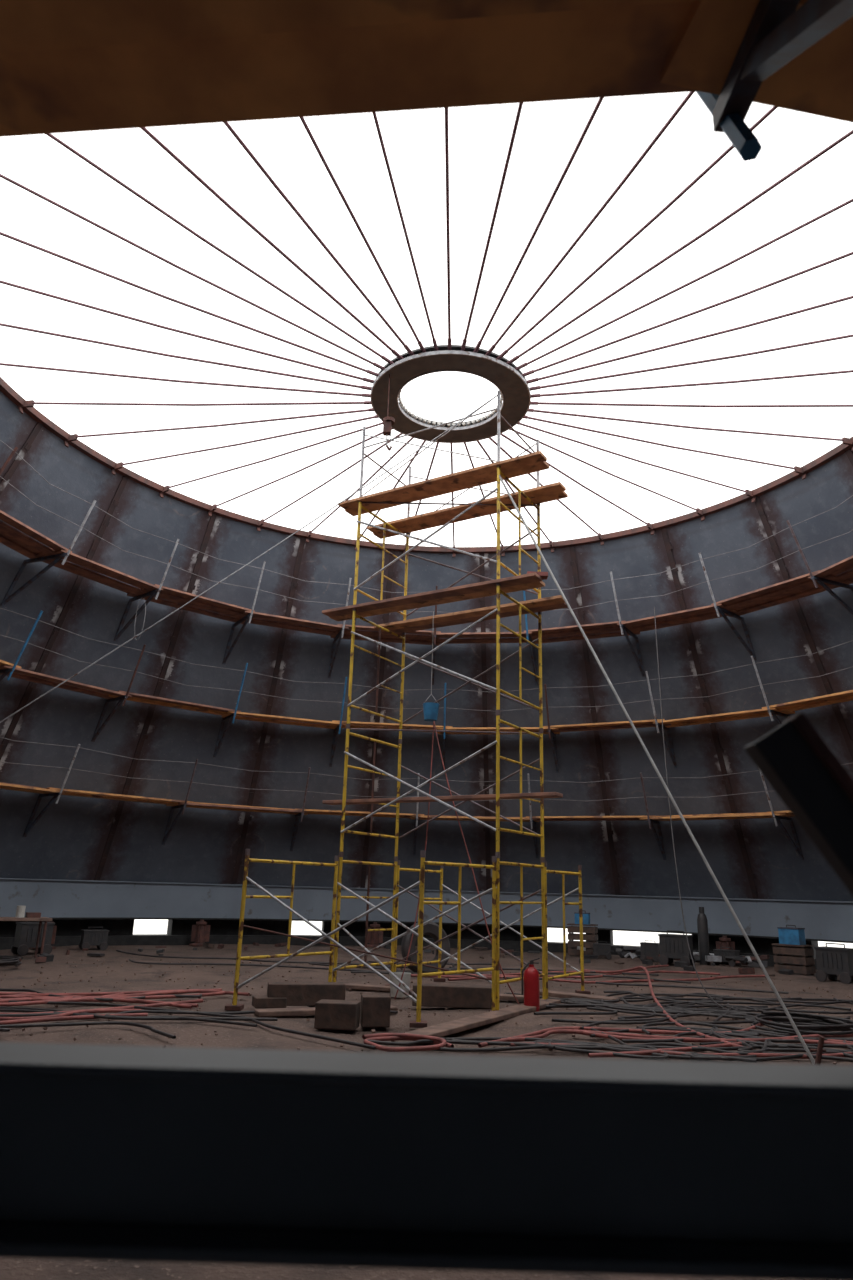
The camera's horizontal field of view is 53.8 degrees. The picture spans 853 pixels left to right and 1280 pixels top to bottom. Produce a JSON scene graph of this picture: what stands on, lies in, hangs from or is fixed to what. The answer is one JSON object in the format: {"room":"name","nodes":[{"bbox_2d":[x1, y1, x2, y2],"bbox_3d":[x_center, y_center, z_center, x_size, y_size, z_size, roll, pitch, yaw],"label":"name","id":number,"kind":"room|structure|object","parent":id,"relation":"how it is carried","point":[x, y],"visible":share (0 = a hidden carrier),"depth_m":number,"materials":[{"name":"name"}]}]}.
{"room":"storage tank construction site","nodes":[
{"label":"storage tank construction site","id":0,"kind":"room"},
{"bbox_2d":[0,391,852,901],"bbox_3d":[0.300,-0.552,12.894,24.960,8.580,24.960,2,-17,0],"label":"wall","id":1,"kind":"structure","parent":0,"point":[68,842],"depth_m":20.93,"materials":[{"name":"grey metal"}]},
{"bbox_2d":[134,598,145,638],"bbox_3d":[-6.167,-0.453,18.080,0.230,0.970,0.107,2,-17,0],"label":"rope loop","id":2,"kind":"object","parent":1,"relation":"hanging from","point":[141,598],"visible":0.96,"depth_m":18.11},
{"bbox_2d":[0,878,852,940],"bbox_3d":[0.176,3.899,11.571,25.000,0.870,25.000,2,-17,0],"label":"base band","id":3,"kind":"object","parent":1,"relation":"attached to","point":[53,898],"visible":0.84,"depth_m":21.75,"materials":[{"name":"grey metal"}]},
{"bbox_2d":[0,422,852,898],"bbox_3d":[0.301,-0.567,12.898,24.807,8.463,24.603,2,-17,0],"label":"rust streaks","id":4,"kind":"object","parent":1,"relation":"attached to","point":[26,447],"visible":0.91,"depth_m":20.49,"materials":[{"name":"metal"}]},
{"bbox_2d":[0,92,852,547],"bbox_3d":[0.406,-4.342,14.021,15.988,0.691,15.988,2,-17,0],"label":"roof rafters","id":5,"kind":"object","parent":1,"relation":"attached to","point":[690,94],"visible":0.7,"depth_m":12.54,"materials":[{"name":"paint"}]},
{"bbox_2d":[371,345,530,442],"bbox_3d":[0.397,-4.019,13.924,2.640,0.185,2.640,2,-17,0],"label":"ring","id":6,"kind":"object","parent":5,"relation":"attached to","point":[514,389],"visible":0.93,"depth_m":13.55,"materials":[{"name":"metal"}]},
{"bbox_2d":[383,374,394,461],"bbox_3d":[-0.580,-3.395,12.980,0.180,1.670,0.180,2,-17,0],"label":"chain hoist","id":7,"kind":"object","parent":6,"relation":"hanging from","point":[388,421],"visible":0.98,"depth_m":12.89,"materials":[{"name":"metal"}]},
{"bbox_2d":[0,377,852,556],"bbox_3d":[0.413,-4.593,14.095,16.680,0.265,16.680,2,-17,0],"label":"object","id":8,"kind":"structure","parent":1,"relation":"attached to","point":[27,407],"depth_m":19.27,"materials":[{"name":"metal"}]},
{"bbox_2d":[0,440,852,684],"bbox_3d":[0.357,-2.574,13.495,19.331,2.113,19.497,2,-17,0],"label":"walkway","id":9,"kind":"object","parent":1,"relation":"attached to","point":[829,578],"depth_m":19.07,"materials":[{"name":"brown wood"}]},
{"bbox_2d":[0,608,852,772],"bbox_3d":[0.299,-0.494,12.876,21.528,2.112,21.661,2,-17,0],"label":"walkway","id":10,"kind":"object","parent":1,"relation":"attached to","point":[8,669],"depth_m":20.26,"materials":[{"name":"brown wood"}]},
{"bbox_2d":[0,0,852,859],"bbox_3d":[0.240,1.612,12.250,23.734,2.096,23.842,2,-17,0],"label":"walkway","id":11,"kind":"object","parent":1,"relation":"attached to","point":[66,66],"depth_m":1.98,"materials":[{"name":"brown wood"}]},
{"bbox_2d":[0,944,852,1279],"bbox_3d":[0.147,4.948,11.259,26.700,0.084,26.700,2,-17,0],"label":"floor","id":12,"kind":"structure","parent":0,"point":[188,1033],"depth_m":11.15,"materials":[{"name":"brown soil"}]},
{"bbox_2d":[0,906,51,957],"bbox_3d":[-8.274,5.718,16.433,1.600,1.000,0.600,13,-20,-33],"label":"bench","id":13,"kind":"object","parent":12,"relation":"on","point":[20,912],"visible":0.9,"depth_m":16.63,"materials":[{"name":"wood"}]},
{"bbox_2d":[11,921,54,955],"bbox_3d":[-8.245,6.217,17.620,0.683,0.721,0.504,15,-21,-38],"label":"machine","id":14,"kind":"object","parent":12,"relation":"on","point":[26,932],"visible":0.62,"depth_m":17.45,"materials":[{"name":"grey metal"}]},
{"bbox_2d":[33,921,56,948],"bbox_3d":[-8.719,6.730,19.229,0.520,0.630,0.520,2,-17,0],"label":"jack stand","id":15,"kind":"object","parent":12,"relation":"on","point":[54,927],"visible":0.16,"depth_m":19.21,"materials":[{"name":"metal"}]},
{"bbox_2d":[79,927,108,949],"bbox_3d":[-7.615,6.838,19.255,0.569,0.497,0.420,11,-19,-29],"label":"machine","id":16,"kind":"object","parent":12,"relation":"on","point":[98,938],"visible":0.99,"depth_m":19.12,"materials":[{"name":"grey metal"}]},
{"bbox_2d":[189,920,209,945],"bbox_3d":[-5.768,7.474,21.454,0.520,0.630,0.520,2,-17,0],"label":"jack stand","id":17,"kind":"object","parent":12,"relation":"on","point":[200,934],"visible":0.91,"depth_m":21.40,"materials":[{"name":"metal"}]},
{"bbox_2d":[267,982,345,1005],"bbox_3d":[-1.580,4.641,11.022,1.000,0.260,0.300,5,-17,-11],"label":"block","id":18,"kind":"object","parent":12,"relation":"on","point":[296,993],"visible":0.69,"depth_m":10.89,"materials":[{"name":"brown wood"}]},
{"bbox_2d":[252,995,286,1007],"bbox_3d":[-2.031,4.673,10.853,0.400,0.120,0.300,8,-18,-19],"label":"block","id":19,"kind":"object","parent":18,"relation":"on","point":[258,1001],"visible":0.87,"depth_m":10.73,"materials":[{"name":"brown wood"}]},
{"bbox_2d":[254,1005,396,1016],"bbox_3d":[-1.229,4.595,10.413,1.800,0.060,0.240,9,-18,-24],"label":"plank","id":20,"kind":"object","parent":12,"relation":"on","point":[309,1010],"depth_m":10.13,"materials":[{"name":"brown wood"}]},
{"bbox_2d":[314,999,359,1029],"bbox_3d":[-0.998,4.207,9.435,0.460,0.270,0.300,0,-17,6],"label":"block","id":21,"kind":"object","parent":12,"relation":"on","point":[329,1014],"visible":1,"depth_m":9.30,"materials":[{"name":"brown wood"}]},
{"bbox_2d":[367,922,383,947],"bbox_3d":[-1.407,8.001,22.816,0.520,0.630,0.520,2,-17,0],"label":"jack stand","id":22,"kind":"object","parent":12,"relation":"on","point":[374,938],"visible":0.9,"depth_m":22.75,"materials":[{"name":"metal"}]},
{"bbox_2d":[360,994,390,1026],"bbox_3d":[-0.589,4.246,9.635,0.320,0.320,0.300,4,-17,-8],"label":"block","id":23,"kind":"object","parent":12,"relation":"on","point":[374,1008],"visible":0.96,"depth_m":9.50,"materials":[{"name":"brown wood"}]},
{"bbox_2d":[389,972,410,997],"bbox_3d":[-0.395,5.074,12.364,0.325,0.320,0.320,2,-17,0],"label":"bucket","id":24,"kind":"object","parent":12,"relation":"on","point":[406,976],"visible":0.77,"depth_m":12.26,"materials":[{"name":"plastic"}]},
{"bbox_2d":[224,391,590,1027],"bbox_3d":[0.283,0.737,13.246,4.005,9.150,5.058,-5,-18,22],"label":"scaffold tower","id":25,"kind":"object","parent":12,"relation":"on","point":[519,465],"visible":0.96,"depth_m":13.00,"materials":[{"name":"yellow metal"}]},
{"bbox_2d":[0,395,497,722],"bbox_3d":[-3.931,-0.061,10.694,10.265,9.012,0.048,6,-17,-14],"label":"guy wire","id":26,"kind":"object","parent":25,"relation":"attached to","point":[496,395],"visible":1,"depth_m":11.29,"materials":[{"name":"grey metal"}]},
{"bbox_2d":[423,611,438,721],"bbox_3d":[0.088,0.399,13.444,0.269,1.800,0.260,2,-17,0],"label":"bucket","id":27,"kind":"object","parent":25,"relation":"hanging from","point":[430,709],"visible":0.97,"depth_m":13.15,"materials":[{"name":"paint"}]},
{"bbox_2d":[394,721,519,1003],"bbox_3d":[0.488,3.073,12.095,1.750,3.978,0.382,-5,-18,20],"label":"cable","id":28,"kind":"object","parent":27,"relation":"hanging from","point":[433,721],"visible":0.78,"depth_m":12.09,"materials":[{"name":"rubber"}]},
{"bbox_2d":[499,475,814,1063],"bbox_3d":[2.408,0.768,10.431,3.936,7.616,0.039,-14,-23,42],"label":"rope","id":29,"kind":"object","parent":25,"relation":"attached to","point":[500,478],"visible":1,"depth_m":9.62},
{"bbox_2d":[12,942,836,1008],"bbox_3d":[0.067,5.893,14.945,19.799,0.312,16.670,2,-17,0],"label":"scrap offcuts","id":30,"kind":"object","parent":12,"relation":"on","point":[627,952],"visible":0.71,"depth_m":19.52,"materials":[{"name":"metal"}]},
{"bbox_2d":[401,921,449,972],"bbox_3d":[-0.010,5.727,15.616,0.960,0.953,0.354,9,-18,-25],"label":"tyre","id":31,"kind":"object","parent":12,"relation":"on","point":[432,929],"visible":0.56,"depth_m":15.51,"materials":[{"name":"black rubber"}]},
{"bbox_2d":[0,959,851,1064],"bbox_3d":[0.165,4.992,11.511,14.000,0.040,11.536,2,-17,0],"label":"gravel stones","id":32,"kind":"object","parent":12,"relation":"on","point":[122,964],"visible":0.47,"depth_m":12.51},
{"bbox_2d":[0,950,852,1062],"bbox_3d":[0.069,5.378,13.112,16.578,0.158,10.874,2,-17,0],"label":"cable","id":33,"kind":"object","parent":12,"relation":"on","point":[807,1023],"visible":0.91,"depth_m":9.85,"materials":[{"name":"black rubber"}]},
{"bbox_2d":[0,965,852,1058],"bbox_3d":[0.745,4.449,10.211,17.440,0.332,9.539,12,-20,-32],"label":"air hose","id":34,"kind":"object","parent":12,"relation":"on","point":[30,998],"visible":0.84,"depth_m":9.56,"materials":[{"name":"rubber"}]},
{"bbox_2d":[345,983,523,1000],"bbox_3d":[0.152,5.289,12.618,3.000,0.060,0.240,-4,-18,19],"label":"plank","id":35,"kind":"object","parent":12,"relation":"on","point":[349,985],"depth_m":12.81,"materials":[{"name":"brown wood"}]},
{"bbox_2d":[412,983,491,1008],"bbox_3d":[0.366,4.791,11.307,1.100,0.260,0.260,1,-17,3],"label":"block","id":36,"kind":"object","parent":12,"relation":"on","point":[433,995],"visible":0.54,"depth_m":11.18,"materials":[{"name":"brown wood"}]},
{"bbox_2d":[405,998,560,1036],"bbox_3d":[0.821,4.624,10.317,0.280,0.060,3.900,-8,-19,29],"label":"plank","id":37,"kind":"object","parent":12,"relation":"on","point":[459,1025],"depth_m":9.84,"materials":[{"name":"brown wood"}]},
{"bbox_2d":[521,958,539,1011],"bbox_3d":[1.411,4.622,11.283,0.210,0.666,0.210,-12,-22,39],"label":"fire extinguisher","id":38,"kind":"object","parent":12,"relation":"on","point":[531,974],"visible":0.8,"depth_m":11.20,"materials":[{"name":"red metal"}]},
{"bbox_2d":[539,989,619,1002],"bbox_3d":[2.202,5.347,12.618,1.400,0.060,0.280,-12,-21,38],"label":"plank","id":39,"kind":"object","parent":12,"relation":"on","point":[551,993],"depth_m":12.53,"materials":[{"name":"brown wood"}]},
{"bbox_2d":[567,923,597,955],"bbox_3d":[4.026,7.722,21.621,0.720,0.775,0.460,-4,-18,19],"label":"wooden crate","id":40,"kind":"object","parent":12,"relation":"on","point":[590,938],"visible":0.72,"depth_m":21.46,"materials":[{"name":"brown wood"}]},
{"bbox_2d":[574,910,589,923],"bbox_3d":[4.041,7.188,21.779,0.376,0.336,0.256,-4,-18,19],"label":"toolbox","id":41,"kind":"object","parent":40,"relation":"on","point":[586,916],"visible":0.72,"depth_m":21.66,"materials":[{"name":"paint"}]},
{"bbox_2d":[592,941,611,958],"bbox_3d":[4.365,7.720,20.922,0.455,0.398,0.336,-1,-17,10],"label":"machine","id":42,"kind":"object","parent":12,"relation":"on","point":[598,948],"visible":0.98,"depth_m":20.80,"materials":[{"name":"grey metal"}]},
{"bbox_2d":[640,940,659,961],"bbox_3d":[5.444,7.559,20.424,0.455,0.481,0.336,-6,-18,24],"label":"machine","id":43,"kind":"object","parent":12,"relation":"on","point":[649,949],"visible":0.91,"depth_m":20.31,"materials":[{"name":"grey metal"}]},
{"bbox_2d":[658,930,694,965],"bbox_3d":[5.792,7.140,19.476,0.721,0.761,0.532,-8,-19,29],"label":"machine","id":44,"kind":"object","parent":12,"relation":"on","point":[672,946],"visible":0.96,"depth_m":19.31,"materials":[{"name":"grey metal"}]},
{"bbox_2d":[654,607,728,1009],"bbox_3d":[4.439,2.179,15.011,0.325,7.594,5.160,-1,-17,8],"label":"hanging cable","id":45,"kind":"object","parent":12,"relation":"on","point":[654,607],"visible":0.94,"depth_m":14.62,"materials":[{"name":"black rubber"}]},
{"bbox_2d":[697,907,709,964],"bbox_3d":[6.545,6.997,19.867,0.240,1.300,0.240,2,-17,0],"label":"gas cylinder","id":46,"kind":"object","parent":12,"relation":"on","point":[702,922],"visible":0.86,"depth_m":19.78,"materials":[{"name":"grey metal"}]},
{"bbox_2d":[716,936,734,949],"bbox_3d":[7.328,7.579,20.576,0.520,0.630,0.520,2,-17,0],"label":"jack stand","id":47,"kind":"object","parent":12,"relation":"on","point":[723,942],"visible":0.53,"depth_m":20.57,"materials":[{"name":"metal"}]},
{"bbox_2d":[713,947,739,966],"bbox_3d":[7.053,7.429,19.723,0.531,0.416,0.392,-12,-21,38],"label":"machine","id":48,"kind":"object","parent":12,"relation":"on","point":[717,952],"visible":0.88,"depth_m":19.62,"materials":[{"name":"grey metal"}]},
{"bbox_2d":[772,943,815,974],"bbox_3d":[7.948,6.900,18.172,0.460,0.595,0.720,16,-22,-40],"label":"wooden crate","id":49,"kind":"object","parent":12,"relation":"on","point":[782,949],"visible":0.93,"depth_m":18.01,"materials":[{"name":"brown wood"}]},
{"bbox_2d":[777,925,805,944],"bbox_3d":[7.961,6.422,18.314,0.320,0.400,0.470,16,-22,-40],"label":"toolbox","id":50,"kind":"object","parent":49,"relation":"on","point":[787,935],"visible":1,"depth_m":18.19,"materials":[{"name":"paint"}]},
{"bbox_2d":[810,1036,825,1064],"bbox_3d":[3.765,3.982,8.039,0.150,0.363,0.109,2,-17,0],"label":"stake","id":51,"kind":"object","parent":12,"relation":"on","point":[819,1050],"visible":0.83,"depth_m":8.03,"materials":[{"name":"metal"}]},
{"bbox_2d":[814,943,852,983],"bbox_3d":[8.070,6.343,16.510,0.504,0.721,0.683,15,-21,-38],"label":"machine","id":52,"kind":"object","parent":12,"relation":"on","point":[831,961],"visible":1,"depth_m":16.38,"materials":[{"name":"grey metal"}]},
{"bbox_3d":[-0.032,1.160,0.641,4.560,1.199,0.660,2,-17,0],"label":"trestle","id":53,"kind":"object","parent":12,"relation":"on","visible":0},
{"bbox_2d":[744,713,852,895],"bbox_3d":[0.998,0.960,0.837,1.210,1.765,0.055,2,-17,0],"label":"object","id":54,"kind":"object","parent":53,"relation":"on","point":[806,775],"visible":1,"depth_m":1.05,"materials":[{"name":"black"}]},
{"bbox_2d":[0,917,852,969],"bbox_3d":[0.155,4.660,11.344,26.400,0.740,26.400,2,-17,0],"label":"wall","id":55,"kind":"structure","parent":0,"point":[179,930],"depth_m":22.27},
{"bbox_2d":[0,1042,852,1279],"bbox_3d":[-0.014,0.509,0.835,5.000,0.160,0.110,2,-17,0],"label":"steel beam","id":56,"kind":"structure","parent":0,"point":[108,1152],"depth_m":0.82,"materials":[{"name":"grey metal"}]},
{"label":"outside","id":57,"kind":"structure","parent":0,"visible":0},
{"bbox_2d":[133,919,852,947],"bbox_3d":[0.143,5.092,11.216,160.000,0.240,160.000,2,-17,0],"label":"ground","id":58,"kind":"structure","parent":57,"point":[141,926],"depth_m":31.97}
]}

